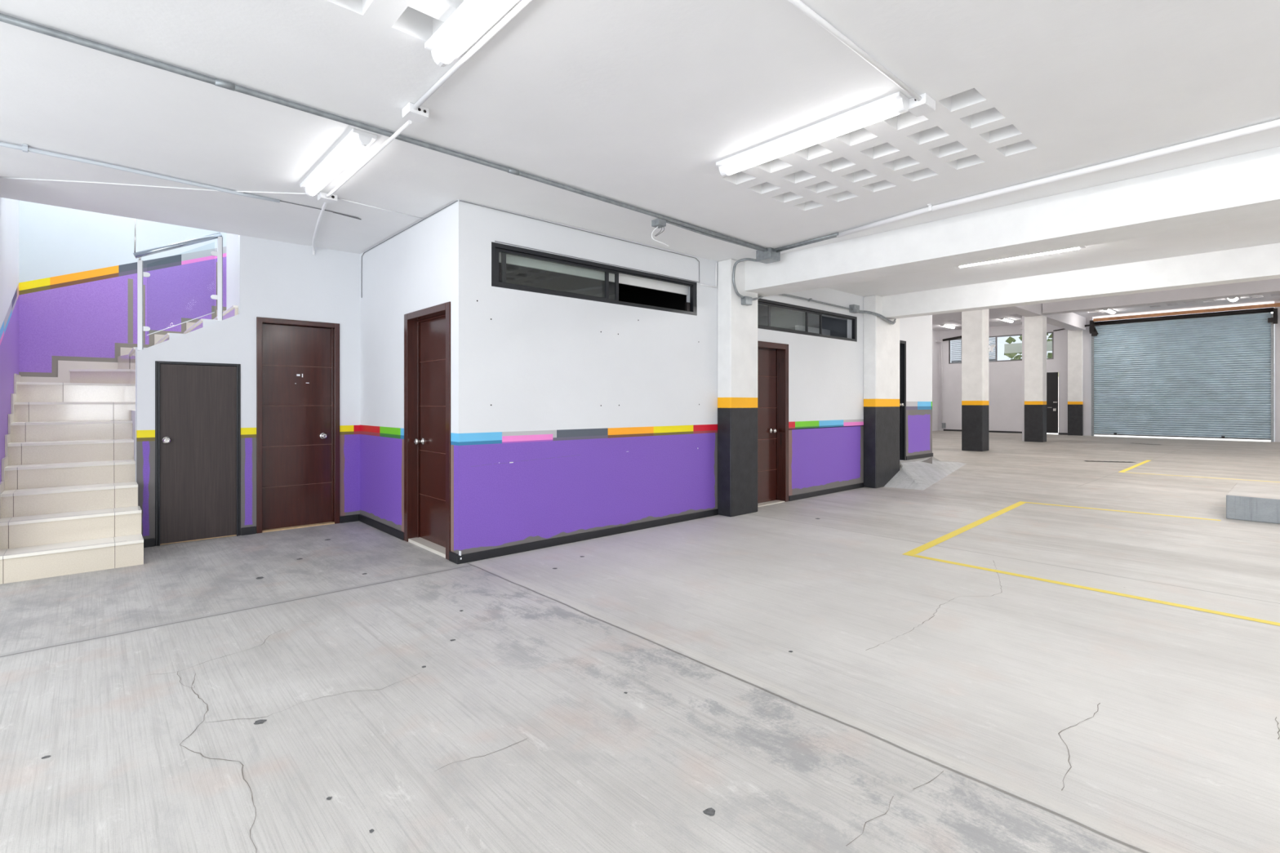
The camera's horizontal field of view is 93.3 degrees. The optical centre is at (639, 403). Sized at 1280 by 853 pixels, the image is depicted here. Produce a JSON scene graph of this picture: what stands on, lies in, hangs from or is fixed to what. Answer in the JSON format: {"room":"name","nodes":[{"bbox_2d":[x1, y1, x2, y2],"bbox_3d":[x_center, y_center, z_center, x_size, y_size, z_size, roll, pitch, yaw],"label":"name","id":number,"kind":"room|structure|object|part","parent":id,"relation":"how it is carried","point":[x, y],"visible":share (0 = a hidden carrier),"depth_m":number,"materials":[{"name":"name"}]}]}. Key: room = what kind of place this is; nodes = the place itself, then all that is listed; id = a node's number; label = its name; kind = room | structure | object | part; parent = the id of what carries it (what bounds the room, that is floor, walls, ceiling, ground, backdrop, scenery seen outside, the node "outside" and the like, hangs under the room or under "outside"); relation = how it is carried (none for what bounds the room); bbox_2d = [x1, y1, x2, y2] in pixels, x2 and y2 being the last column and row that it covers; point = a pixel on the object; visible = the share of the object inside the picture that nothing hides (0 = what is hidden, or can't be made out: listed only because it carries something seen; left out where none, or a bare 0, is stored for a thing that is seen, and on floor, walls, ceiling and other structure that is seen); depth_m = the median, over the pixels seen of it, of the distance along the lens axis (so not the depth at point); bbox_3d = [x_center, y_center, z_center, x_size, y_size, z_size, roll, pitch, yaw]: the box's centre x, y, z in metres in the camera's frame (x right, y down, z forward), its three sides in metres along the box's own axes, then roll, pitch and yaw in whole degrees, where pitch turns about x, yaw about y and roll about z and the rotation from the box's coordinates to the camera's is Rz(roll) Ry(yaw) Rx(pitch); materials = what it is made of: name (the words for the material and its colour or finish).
{"room":"indoor parking garage","nodes":[
{"label":"indoor parking garage","id":0,"kind":"room"},
{"bbox_2d":[0,196,18,482],"bbox_3d":[-5.391,-1.430,5.067,0.120,5.400,2.450,0,0,-42],"label":"wall","id":1,"kind":"structure","parent":0,"point":[9,208],"depth_m":5.17,"materials":[{"name":"white paint"}]},
{"bbox_2d":[18,200,226,377],"bbox_3d":[-5.108,-1.430,6.875,2.930,5.400,0.152,0,0,-42],"label":"wall","id":2,"kind":"structure","parent":0,"point":[77,268],"depth_m":6.29,"materials":[{"name":"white paint"}]},
{"bbox_2d":[226,232,239,310],"bbox_3d":[-4.111,-1.430,6.077,0.938,5.400,3.363,0,0,19],"label":"wall","id":3,"kind":"structure","parent":0,"point":[232,240],"depth_m":6.11,"materials":[{"name":"white paint"}]},
{"bbox_2d":[136,235,359,539],"bbox_3d":[-3.684,-0.171,5.987,2.005,2.882,0.080,0,0,-42],"label":"wall","id":4,"kind":"structure","parent":0,"point":[277,279],"depth_m":5.93,"materials":[{"name":"white paint"}]},
{"bbox_2d":[133,232,222,350],"bbox_3d":[-4.208,-1.042,5.519,0.652,1.155,0.047,0,0,-42],"label":"glass balustrade","id":5,"kind":"object","parent":4,"relation":"on","point":[219,253],"visible":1,"depth_m":5.48,"materials":[{"name":"white metal"}]},
{"bbox_3d":[-4.414,-0.863,5.332,0.032,0.795,0.040,0,0,-42],"label":"post","id":6,"kind":"part","parent":5,"relation":"part of","materials":[{"name":"white metal"}]},
{"bbox_3d":[-4.400,-0.863,5.345,0.005,0.795,0.030,0,0,-42],"label":"post trim","id":7,"kind":"part","parent":5,"relation":"part of","materials":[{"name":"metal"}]},
{"bbox_3d":[-4.208,-1.446,5.519,0.651,0.346,0.047,0,0,-42],"label":"handrail","id":8,"kind":"part","parent":5,"relation":"part of","materials":[{"name":"grey metal"}]},
{"bbox_3d":[-3.982,-1.175,5.724,0.032,0.800,0.040,0,0,-42],"label":"post","id":9,"kind":"part","parent":5,"relation":"part of","materials":[{"name":"white metal"}]},
{"bbox_3d":[-3.968,-1.175,5.737,0.005,0.800,0.030,0,0,-42],"label":"post trim","id":10,"kind":"part","parent":5,"relation":"part of","materials":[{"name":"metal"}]},
{"bbox_2d":[155,360,240,546],"bbox_3d":[-4.094,0.448,5.608,0.641,1.645,0.211,0,0,-42],"label":"door","id":11,"kind":"structure","parent":4,"relation":"in","point":[197,405],"depth_m":5.57,"materials":[{"name":"black wood"}]},
{"bbox_3d":[-4.226,0.334,5.394,0.068,0.068,0.071,0,0,-42],"label":"knob","id":12,"kind":"part","parent":11,"relation":"part of","materials":[{"name":"silver metal"}]},
{"bbox_2d":[143,526,256,547],"bbox_3d":[-4.056,1.234,5.583,0.868,0.072,0.018,0,0,-42],"label":"baseboard","id":13,"kind":"structure","parent":4,"relation":"attached to","point":[251,530],"depth_m":5.79,"materials":[{"name":"black paint"}]},
{"bbox_2d":[256,316,339,533],"bbox_3d":[-3.501,0.215,6.185,0.753,2.110,0.152,0,0,-42],"label":"door","id":14,"kind":"structure","parent":4,"relation":"in","point":[298,361],"depth_m":6.18,"materials":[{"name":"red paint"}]},
{"bbox_3d":[-3.307,0.345,6.322,0.068,0.068,0.071,0,0,-42],"label":"knob","id":15,"kind":"part","parent":14,"relation":"part of","materials":[{"name":"silver metal"}]},
{"bbox_2d":[311,201,327,255],"bbox_3d":[-2.912,-1.560,5.466,0.044,0.082,1.758,0,0,-31],"label":"conduit","id":16,"kind":"object","parent":4,"relation":"attached to","point":[324,206],"visible":0.96,"depth_m":5.39,"materials":[{"name":"white plastic"}]},
{"bbox_2d":[360,204,449,532],"bbox_3d":[-2.228,-0.171,5.762,0.150,2.882,2.210,0,0,-42],"label":"wall","id":17,"kind":"structure","parent":0,"point":[409,272],"depth_m":5.88,"materials":[{"name":"white paint"}]},
{"bbox_2d":[339,514,404,540],"bbox_3d":[-2.675,1.234,5.991,0.205,0.072,1.270,0,0,-42],"label":"baseboard","id":18,"kind":"structure","parent":17,"relation":"attached to","point":[398,534],"depth_m":6.17,"materials":[{"name":"black paint"}]},
{"bbox_2d":[404,301,450,559],"bbox_3d":[-1.798,0.225,5.279,0.162,2.090,0.960,0,0,-42],"label":"door","id":19,"kind":"structure","parent":17,"relation":"in","point":[427,331],"depth_m":5.44,"materials":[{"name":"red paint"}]},
{"bbox_3d":[-2.019,0.350,5.513,0.074,0.071,0.071,0,0,-42],"label":"knob","id":20,"kind":"part","parent":19,"relation":"part of","materials":[{"name":"silver metal"}]},
{"bbox_2d":[0,430,1279,852],"bbox_3d":[7.816,1.329,10.733,32.400,0.122,17.800,0,0,-42],"label":"floor","id":21,"kind":"structure","parent":0,"point":[1036,646],"depth_m":2.83,"materials":[{"name":"grey concrete"}]},
{"bbox_2d":[0,305,238,584],"bbox_3d":[-4.392,0.010,5.863,2.430,2.520,2.311,0,0,-42],"label":"staircase","id":22,"kind":"structure","parent":21,"relation":"on","point":[68,486],"depth_m":5.08,"materials":[{"name":"beige tile"}]},
{"bbox_2d":[253,720,266,724],"bbox_3d":[-1.511,1.269,2.404,0.046,0.001,0.042,0,0,-42],"label":"floor stain","id":23,"kind":"object","parent":21,"relation":"on","point":[259,722],"depth_m":2.40,"materials":[{"name":"grey concrete"}]},
{"bbox_2d":[702,808,715,816],"bbox_3d":[0.217,1.269,1.874,0.037,0.001,0.036,0,0,-42],"label":"floor stain","id":24,"kind":"object","parent":21,"relation":"on","point":[710,811],"depth_m":1.88,"materials":[{"name":"grey concrete"}]},
{"bbox_2d":[717,258,757,516],"bbox_3d":[1.130,-0.171,6.964,0.500,2.881,0.199,0,0,-42],"label":"pillar","id":25,"kind":"structure","parent":21,"relation":"on","point":[737,322],"depth_m":6.83,"materials":[{"name":"white paint"}]},
{"bbox_2d":[732,257,757,298],"bbox_3d":[1.206,-1.387,6.608,0.203,0.418,0.382,0,0,-42],"label":"conduit","id":26,"kind":"object","parent":25,"relation":"attached to","point":[738,294],"visible":0.9,"depth_m":6.66,"materials":[{"name":"metal"}]},
{"bbox_2d":[741,296,751,305],"bbox_3d":[1.210,-1.160,6.853,0.120,0.090,0.068,0,0,-42],"label":"junction box","id":27,"kind":"object","parent":25,"relation":"attached to","point":[746,300],"visible":0.92,"depth_m":6.82,"materials":[{"name":"metal"}]},
{"bbox_2d":[863,294,899,488],"bbox_3d":[3.740,-0.171,9.330,0.796,2.881,0.199,0,0,-42],"label":"pillar","id":28,"kind":"structure","parent":21,"relation":"on","point":[881,337],"depth_m":9.12,"materials":[{"name":"white paint"}]},
{"bbox_2d":[858,310,896,324],"bbox_3d":[3.630,-1.295,9.101,0.892,0.174,0.148,0,0,-31],"label":"conduit","id":29,"kind":"object","parent":28,"relation":"attached to","point":[860,311],"visible":0.94,"depth_m":8.98,"materials":[{"name":"metal"}]},
{"bbox_2d":[883,456,966,489],"bbox_3d":[4.704,1.113,11.534,2.210,0.315,5.108,0,0,35],"label":"ramp","id":30,"kind":"object","parent":21,"relation":"on","point":[914,474],"visible":0.76,"depth_m":9.73,"materials":[{"name":"concrete"}]},
{"bbox_2d":[961,309,988,451],"bbox_3d":[8.985,-0.790,16.187,0.500,4.120,0.510,0,0,-42],"label":"pillar","id":31,"kind":"structure","parent":21,"relation":"on","point":[975,323],"depth_m":16.02,"materials":[{"name":"white paint"}]},
{"bbox_2d":[1024,315,1046,442],"bbox_3d":[13.063,-0.790,19.953,0.440,4.120,0.530,0,0,-42],"label":"pillar","id":32,"kind":"structure","parent":21,"relation":"on","point":[1035,326],"depth_m":19.78,"materials":[{"name":"white paint"}]},
{"bbox_2d":[1020,315,1024,440],"bbox_3d":[12.907,-1.030,20.281,0.270,4.599,0.155,0,0,-42],"label":"downpipe","id":33,"kind":"object","parent":32,"relation":"attached to","point":[1022,328],"visible":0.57,"depth_m":20.23,"materials":[{"name":"white paint"}]},
{"bbox_2d":[1067,329,1083,435],"bbox_3d":[17.123,-1.030,23.763,0.135,4.599,0.480,0,0,-42],"label":"pillar","id":34,"kind":"structure","parent":21,"relation":"on","point":[1075,338],"depth_m":23.70,"materials":[{"name":"white paint"}]},
{"bbox_2d":[1083,460,1135,462],"bbox_3d":[10.152,1.264,13.054,0.916,0.005,0.180,0,0,16],"label":"floor drain","id":35,"kind":"object","parent":21,"relation":"on","point":[1083,460],"visible":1,"depth_m":13.07,"materials":[{"name":"metal"}]},
{"bbox_2d":[1226,482,1279,524],"bbox_3d":[8.276,1.139,5.745,1.520,0.262,3.792,0,0,-42],"label":"concrete block","id":36,"kind":"object","parent":21,"relation":"on","point":[1260,503],"visible":1,"depth_m":6.55,"materials":[{"name":"grey concrete"}]},
{"bbox_2d":[0,0,1279,297],"bbox_3d":[1.960,-1.692,2.230,12.300,0.160,13.070,0,0,-42],"label":"ceiling","id":37,"kind":"structure","parent":0,"point":[634,103],"depth_m":3.30,"materials":[{"name":"white paint"}]},
{"bbox_2d":[133,218,136,253],"bbox_3d":[-4.438,-1.481,5.311,0.015,0.342,0.010,0,0,-42],"label":"rod","id":38,"kind":"object","parent":37,"relation":"hanging from","point":[135,219],"visible":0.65,"depth_m":5.31,"materials":[{"name":"silver metal"}]},
{"bbox_2d":[0,142,279,202],"bbox_3d":[-4.316,-1.595,3.347,4.102,0.039,0.096,0,0,-44],"label":"conduit","id":39,"kind":"object","parent":37,"relation":"attached to","point":[24,148],"visible":1,"depth_m":4.11,"materials":[{"name":"grey metal"}]},
{"bbox_2d":[0,177,318,195],"bbox_3d":[-3.516,-1.606,4.491,2.114,0.010,0.050,0,0,-9],"label":"cable","id":40,"kind":"object","parent":37,"relation":"attached to","point":[0,177],"visible":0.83,"depth_m":4.46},
{"bbox_2d":[280,200,360,219],"bbox_3d":[-2.731,-1.606,4.929,0.044,0.008,0.918,0,0,42],"label":"cable","id":41,"kind":"object","parent":37,"relation":"attached to","point":[280,200],"visible":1,"depth_m":5.04,"materials":[{"name":"grey plastic"}]},
{"bbox_2d":[317,191,337,204],"bbox_3d":[-2.418,-1.589,4.676,0.120,0.044,0.102,0,0,-42],"label":"junction box","id":42,"kind":"object","parent":37,"relation":"attached to","point":[333,198],"visible":0.97,"depth_m":4.65,"materials":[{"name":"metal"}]},
{"bbox_2d":[299,128,377,196],"bbox_3d":[-2.040,-1.571,4.036,0.138,0.081,1.220,0,0,-42],"label":"ceiling light","id":43,"kind":"object","parent":37,"relation":"attached to","point":[356,141],"visible":1,"depth_m":3.89,"materials":[{"name":"white plastic"}]},
{"bbox_2d":[306,136,367,195],"bbox_3d":[-2.040,-1.559,4.036,0.078,0.058,1.130,0,0,-42],"label":"diffuser","id":44,"kind":"object","parent":43,"relation":"attached to","point":[352,147],"depth_m":3.95,"materials":[{"name":"white plastic"}]},
{"bbox_2d":[324,120,412,196],"bbox_3d":[-1.838,-1.572,3.981,0.027,0.058,1.718,0,0,-41],"label":"conduit","id":45,"kind":"object","parent":37,"relation":"attached to","point":[408,122],"visible":1,"depth_m":3.79,"materials":[{"name":"white plastic"}]},
{"bbox_2d":[337,197,422,219],"bbox_3d":[-2.138,-1.606,4.993,0.010,0.010,0.723,0,0,42],"label":"cable","id":46,"kind":"object","parent":37,"relation":"attached to","point":[338,197],"visible":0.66,"depth_m":4.98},
{"bbox_2d":[0,13,768,251],"bbox_3d":[-1.676,-1.590,3.404,8.293,0.035,0.071,0,0,-44],"label":"conduit","id":47,"kind":"object","parent":37,"relation":"attached to","point":[3,18],"visible":0.94,"depth_m":3.24,"materials":[{"name":"metal"}]},
{"bbox_2d":[401,102,428,123],"bbox_3d":[-1.227,-1.587,3.303,0.110,0.049,0.108,0,0,-42],"label":"junction box","id":48,"kind":"object","parent":37,"relation":"attached to","point":[420,114],"visible":0.98,"depth_m":3.28,"materials":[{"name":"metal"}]},
{"bbox_2d":[424,0,519,66],"bbox_3d":[-0.500,-1.571,2.300,0.148,0.081,1.220,0,0,-42],"label":"ceiling light","id":49,"kind":"object","parent":37,"relation":"attached to","point":[472,19],"visible":1,"depth_m":2.51,"materials":[{"name":"white plastic"}]},
{"bbox_2d":[412,0,532,110],"bbox_3d":[-0.615,-1.590,2.575,0.030,0.025,1.800,0,0,-42],"label":"conduit","id":50,"kind":"object","parent":37,"relation":"attached to","point":[513,12],"visible":1,"depth_m":2.70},
{"bbox_2d":[651,217,668,245],"bbox_3d":[0.187,-1.475,5.236,0.172,0.204,0.105,0,0,-42],"label":"junction box","id":51,"kind":"object","parent":37,"relation":"hanging from","point":[658,223],"visible":1,"depth_m":5.19,"materials":[{"name":"metal"}]},
{"bbox_2d":[666,220,764,251],"bbox_3d":[0.744,-1.584,5.766,1.532,0.035,0.031,0,0,-45],"label":"conduit","id":52,"kind":"object","parent":37,"relation":"attached to","point":[668,222],"visible":0.85,"depth_m":5.66,"materials":[{"name":"metal"}]},
{"bbox_2d":[755,247,780,263],"bbox_3d":[1.352,-1.554,6.369,0.180,0.114,0.180,0,0,-42],"label":"junction box","id":53,"kind":"object","parent":37,"relation":"attached to","point":[769,256],"visible":0.9,"depth_m":6.32,"materials":[{"name":"metal"}]},
{"bbox_2d":[772,232,838,252],"bbox_3d":[1.649,-1.590,5.997,0.095,0.025,0.777,0,0,-38],"label":"conduit","id":54,"kind":"object","parent":37,"relation":"attached to","point":[833,235],"visible":0.96,"depth_m":5.98,"materials":[{"name":"metal"}]},
{"bbox_2d":[715,91,909,176],"bbox_3d":[0.977,-1.571,3.627,0.148,0.081,1.240,0,0,-42],"label":"ceiling light","id":55,"kind":"object","parent":37,"relation":"attached to","point":[891,105],"visible":0.98,"depth_m":3.50,"materials":[{"name":"white plastic"}]},
{"bbox_2d":[788,0,921,101],"bbox_3d":[0.748,-1.590,2.510,1.920,0.025,0.025,0,0,-42],"label":"conduit","id":56,"kind":"object","parent":37,"relation":"attached to","point":[799,4],"visible":1,"depth_m":2.68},
{"bbox_2d":[907,93,935,116],"bbox_3d":[1.494,-1.584,3.211,0.132,0.054,0.100,0,0,-42],"label":"junction box","id":57,"kind":"object","parent":37,"relation":"attached to","point":[926,104],"visible":0.84,"depth_m":3.19,"materials":[{"name":"metal"}]},
{"bbox_2d":[744,146,1279,297],"bbox_3d":[4.834,-1.446,3.236,0.480,0.331,10.699,0,0,-42],"label":"ceiling beam","id":58,"kind":"structure","parent":37,"relation":"attached to","point":[1244,187],"depth_m":4.74,"materials":[{"name":"white paint"}]},
{"bbox_2d":[955,245,1085,267],"bbox_3d":[3.995,-1.571,6.417,0.128,0.081,1.200,0,0,-42],"label":"ceiling light","id":59,"kind":"object","parent":37,"relation":"attached to","point":[1080,247],"visible":0.34,"depth_m":6.36,"materials":[{"name":"white plastic"}]},
{"bbox_2d":[836,119,1279,237],"bbox_3d":[3.426,-1.587,3.634,0.161,0.051,5.185,0,0,-38],"label":"conduit","id":60,"kind":"object","parent":37,"relation":"attached to","point":[1275,123],"visible":1,"depth_m":4.11,"materials":[{"name":"white plastic"}]},
{"bbox_2d":[881,242,1279,319],"bbox_3d":[7.212,-1.450,5.392,0.269,0.321,10.699,0,0,-42],"label":"ceiling beam","id":61,"kind":"structure","parent":37,"relation":"attached to","point":[1261,262],"depth_m":7.16,"materials":[{"name":"white paint"}]},
{"bbox_2d":[449,199,863,559],"bbox_3d":[1.007,-0.171,7.258,6.956,2.882,0.440,0,0,-42],"label":"wall","id":62,"kind":"structure","parent":0,"point":[569,416],"depth_m":5.69,"materials":[{"name":"white paint"}]},
{"bbox_2d":[361,200,699,282],"bbox_3d":[-1.165,-1.368,6.567,2.827,0.476,2.313,0,0,-42],"label":"cable","id":63,"kind":"object","parent":62,"relation":"attached to","point":[457,200],"visible":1,"depth_m":5.58,"materials":[{"name":"grey plastic"}]},
{"bbox_2d":[448,508,718,564],"bbox_3d":[-0.327,1.232,5.860,3.135,0.075,0.156,0,0,-42],"label":"baseboard","id":64,"kind":"structure","parent":62,"relation":"attached to","point":[454,557],"depth_m":5.48,"materials":[{"name":"black paint"}]},
{"bbox_2d":[491,241,697,315],"bbox_3d":[-0.345,-1.146,5.859,2.497,0.368,0.136,0,0,-42],"label":"window","id":65,"kind":"structure","parent":62,"relation":"in","point":[504,254],"depth_m":5.67,"materials":[{"name":"glass"},{"name":"black painted metal"}]},
{"bbox_3d":[-0.757,-1.138,5.416,1.215,0.280,0.020,0,0,-42],"label":"sash","id":66,"kind":"part","parent":65,"relation":"part of","materials":[{"name":"black metal"}]},
{"bbox_3d":[-0.689,-1.138,5.507,1.279,0.280,0.020,0,0,-42],"label":"sash","id":67,"kind":"part","parent":65,"relation":"part of","materials":[{"name":"black metal"}]},
{"bbox_2d":[757,340,788,506],"bbox_3d":[1.551,0.255,7.579,0.850,2.030,0.168,0,0,-42],"label":"door","id":68,"kind":"structure","parent":62,"relation":"in","point":[772,365],"depth_m":7.76,"materials":[{"name":"red paint"}]},
{"bbox_3d":[1.713,0.355,7.742,0.068,0.068,0.071,0,0,-42],"label":"knob","id":69,"kind":"part","parent":68,"relation":"part of","materials":[{"name":"silver metal"}]},
{"bbox_2d":[751,293,852,310],"bbox_3d":[2.125,-1.281,7.904,0.168,0.228,2.671,0,0,43],"label":"conduit","id":70,"kind":"object","parent":62,"relation":"attached to","point":[785,295],"visible":0.77,"depth_m":8.06,"materials":[{"name":"metal"}]},
{"bbox_2d":[757,298,857,342],"bbox_3d":[2.274,-1.101,8.177,2.554,0.372,0.051,0,0,-42],"label":"window","id":71,"kind":"structure","parent":62,"relation":"in","point":[762,301],"depth_m":8.12,"materials":[{"name":"black metal"}]},
{"bbox_3d":[1.811,-1.094,7.744,1.208,0.286,0.020,0,0,-42],"label":"sash","id":72,"kind":"part","parent":71,"relation":"part of","materials":[{"name":"black"}]},
{"bbox_3d":[2.072,-1.094,8.010,1.231,0.286,0.020,0,0,-42],"label":"sash","id":73,"kind":"part","parent":71,"relation":"part of","materials":[{"name":"black"}]},
{"bbox_2d":[788,482,863,501],"bbox_3d":[2.646,1.236,8.462,1.950,0.068,0.018,0,0,-42],"label":"baseboard","id":74,"kind":"structure","parent":62,"relation":"attached to","point":[808,495],"depth_m":8.38,"materials":[{"name":"black paint"}]},
{"bbox_2d":[849,304,859,313],"bbox_3d":[3.153,-1.385,8.879,0.160,0.110,0.078,0,0,-42],"label":"junction box","id":75,"kind":"object","parent":62,"relation":"attached to","point":[855,308],"visible":0.98,"depth_m":8.84,"materials":[{"name":"metal"}]},
{"bbox_2d":[498,262,847,350],"bbox_3d":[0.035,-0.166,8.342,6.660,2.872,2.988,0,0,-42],"label":"window pane","id":76,"kind":"structure","parent":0,"point":[515,274],"depth_m":8.11,"materials":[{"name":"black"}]},
{"bbox_2d":[899,315,932,470],"bbox_3d":[5.754,-1.030,8.728,2.050,4.600,17.600,0,0,-42],"label":"wall","id":77,"kind":"structure","parent":0,"point":[917,331],"depth_m":10.43,"materials":[{"name":"white paint"}]},
{"bbox_2d":[899,340,906,460],"bbox_3d":[4.081,-0.041,9.862,0.857,1.991,0.152,0,0,-42],"label":"door","id":78,"kind":"structure","parent":77,"relation":"in","point":[902,344],"depth_m":10.08,"materials":[{"name":"black wood"}]},
{"bbox_2d":[906,453,933,460],"bbox_3d":[4.846,0.922,10.458,1.070,0.065,0.018,0,0,-42],"label":"baseboard","id":79,"kind":"structure","parent":77,"relation":"attached to","point":[928,455],"depth_m":10.43,"materials":[{"name":"black paint"}]},
{"bbox_2d":[932,301,1279,442],"bbox_3d":[13.092,-1.030,15.484,18.200,4.600,17.750,0,0,-42],"label":"wall","id":80,"kind":"structure","parent":0,"point":[1005,378],"depth_m":25.83,"materials":[{"name":"white paint"}]},
{"bbox_2d":[935,340,942,424],"bbox_3d":[13.733,-0.950,27.720,0.398,3.840,0.151,0,0,-38],"label":"conduit","id":81,"kind":"object","parent":80,"relation":"attached to","point":[939,341],"visible":1,"depth_m":27.76,"materials":[{"name":"grey metal"}]},
{"bbox_2d":[942,335,961,341],"bbox_3d":[14.209,-2.940,27.398,0.100,0.199,0.911,0,0,-42],"label":"conduit","id":82,"kind":"object","parent":80,"relation":"attached to","point":[960,336],"visible":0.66,"depth_m":27.40,"materials":[{"name":"metal"}]},
{"bbox_2d":[948,331,1053,364],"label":"window","id":83,"kind":"structure","parent":80,"relation":"in","point":[1008,348],"depth_m":26.01,"materials":[{"name":"grey"}]},
{"bbox_2d":[943,429,1067,435],"bbox_3d":[15.573,1.235,25.975,0.030,0.070,4.840,0,0,-42],"label":"baseboard","id":84,"kind":"structure","parent":80,"relation":"attached to","point":[1014,432],"depth_m":25.95,"materials":[{"name":"black paint"}]},
{"bbox_2d":[1046,372,1057,433],"bbox_3d":[16.605,-0.018,24.778,0.090,2.475,0.910,0,0,-42],"label":"door","id":85,"kind":"structure","parent":80,"relation":"in","point":[1051,377],"depth_m":24.58,"materials":[{"name":"black metal"}]},
{"bbox_2d":[1084,306,1277,442],"bbox_3d":[18.940,-0.958,21.611,0.295,4.456,5.330,0,0,-42],"label":"roller shutter","id":86,"kind":"object","parent":80,"relation":"attached to","point":[1204,375],"visible":1,"depth_m":21.29,"materials":[{"name":"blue metal"}]},
{"bbox_3d":[17.473,-0.830,23.307,0.120,4.200,0.075,0,0,-42],"label":"guide rail","id":87,"kind":"part","parent":86,"relation":"part of","materials":[{"name":"metal"}]},
{"bbox_3d":[20.690,-0.830,19.759,0.120,4.200,0.075,0,0,-42],"label":"guide rail","id":88,"kind":"part","parent":86,"relation":"part of","materials":[{"name":"metal"}]},
{"bbox_2d":[1093,302,1279,321],"bbox_3d":[19.189,-3.190,21.310,0.140,0.110,5.190,0,0,-42],"label":"header","id":89,"kind":"object","parent":80,"relation":"attached to","point":[1275,304],"visible":1,"depth_m":21.13,"materials":[{"name":"brown metal"}]},
{"bbox_2d":[932,293,1279,331],"bbox_3d":[12.372,-3.410,14.864,20.100,0.160,17.800,0,0,-42],"label":"ceiling","id":90,"kind":"structure","parent":0,"point":[954,319],"depth_m":21.74,"materials":[{"name":"white paint"}]},
{"bbox_2d":[940,324,955,328],"bbox_3d":[13.240,-3.288,25.965,1.200,0.081,0.208,0,0,-42],"label":"ceiling light","id":91,"kind":"object","parent":90,"relation":"attached to","point":[942,325],"visible":1,"depth_m":25.80,"materials":[{"name":"white plastic"}]},
{"bbox_2d":[943,324,954,328],"bbox_3d":[13.240,-3.277,25.965,1.110,0.058,0.148,0,0,-42],"label":"diffuser","id":92,"kind":"object","parent":91,"relation":"attached to","point":[945,326],"depth_m":25.88,"materials":[{"name":"white"}]},
{"bbox_2d":[998,317,1013,322],"bbox_3d":[14.589,-3.288,24.030,1.200,0.081,0.208,0,0,-42],"label":"ceiling light","id":93,"kind":"object","parent":90,"relation":"attached to","point":[1002,318],"visible":1,"depth_m":23.88,"materials":[{"name":"white plastic"}]},
{"bbox_2d":[1002,318,1013,322],"bbox_3d":[14.589,-3.277,24.030,1.110,0.058,0.148,0,0,-42],"label":"diffuser","id":94,"kind":"object","parent":93,"relation":"attached to","point":[1003,319],"depth_m":23.96,"materials":[{"name":"white"}]},
{"bbox_2d":[997,303,1085,330],"bbox_3d":[9.995,-3.089,17.150,19.350,0.478,0.460,0,0,-42],"label":"ceiling beam","id":95,"kind":"structure","parent":90,"relation":"attached to","point":[1068,321],"depth_m":21.02,"materials":[{"name":"white paint"}]},
{"bbox_2d":[1102,308,1115,314],"bbox_3d":[16.816,-3.288,21.649,1.200,0.081,0.208,0,0,-42],"label":"ceiling light","id":96,"kind":"object","parent":90,"relation":"attached to","point":[1110,311],"visible":0.85,"depth_m":21.57,"materials":[{"name":"white plastic"}]},
{"bbox_2d":[1042,278,1279,315],"bbox_3d":[17.229,-3.119,15.314,0.500,0.419,11.940,0,0,-42],"label":"ceiling beam","id":97,"kind":"structure","parent":90,"relation":"attached to","point":[1270,286],"depth_m":17.32,"materials":[{"name":"white paint"}]},
{"bbox_2d":[1226,297,1239,302],"bbox_3d":[18.767,-3.288,19.125,0.700,0.081,0.248,0,0,-42],"label":"ceiling light","id":98,"kind":"object","parent":90,"relation":"attached to","point":[1234,299],"visible":0.84,"depth_m":19.04,"materials":[{"name":"white"}]},
{"label":"outside","id":99,"kind":"structure","parent":0,"visible":0},
{"bbox_2d":[1046,426,1271,440],"bbox_3d":[22.947,1.323,26.210,10.790,0.095,24.000,0,0,-42],"label":"pavement","id":100,"kind":"structure","parent":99,"point":[1058,427],"depth_m":22.11,"materials":[{"name":"grey concrete"}]},
{"bbox_2d":[1057,376,1058,426],"bbox_3d":[27.790,-0.180,26.146,0.300,3.100,17.400,0,0,-42],"label":"facade","id":101,"kind":"object","parent":100,"relation":"on","point":[1058,376],"visible":0.02,"depth_m":32.07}
]}

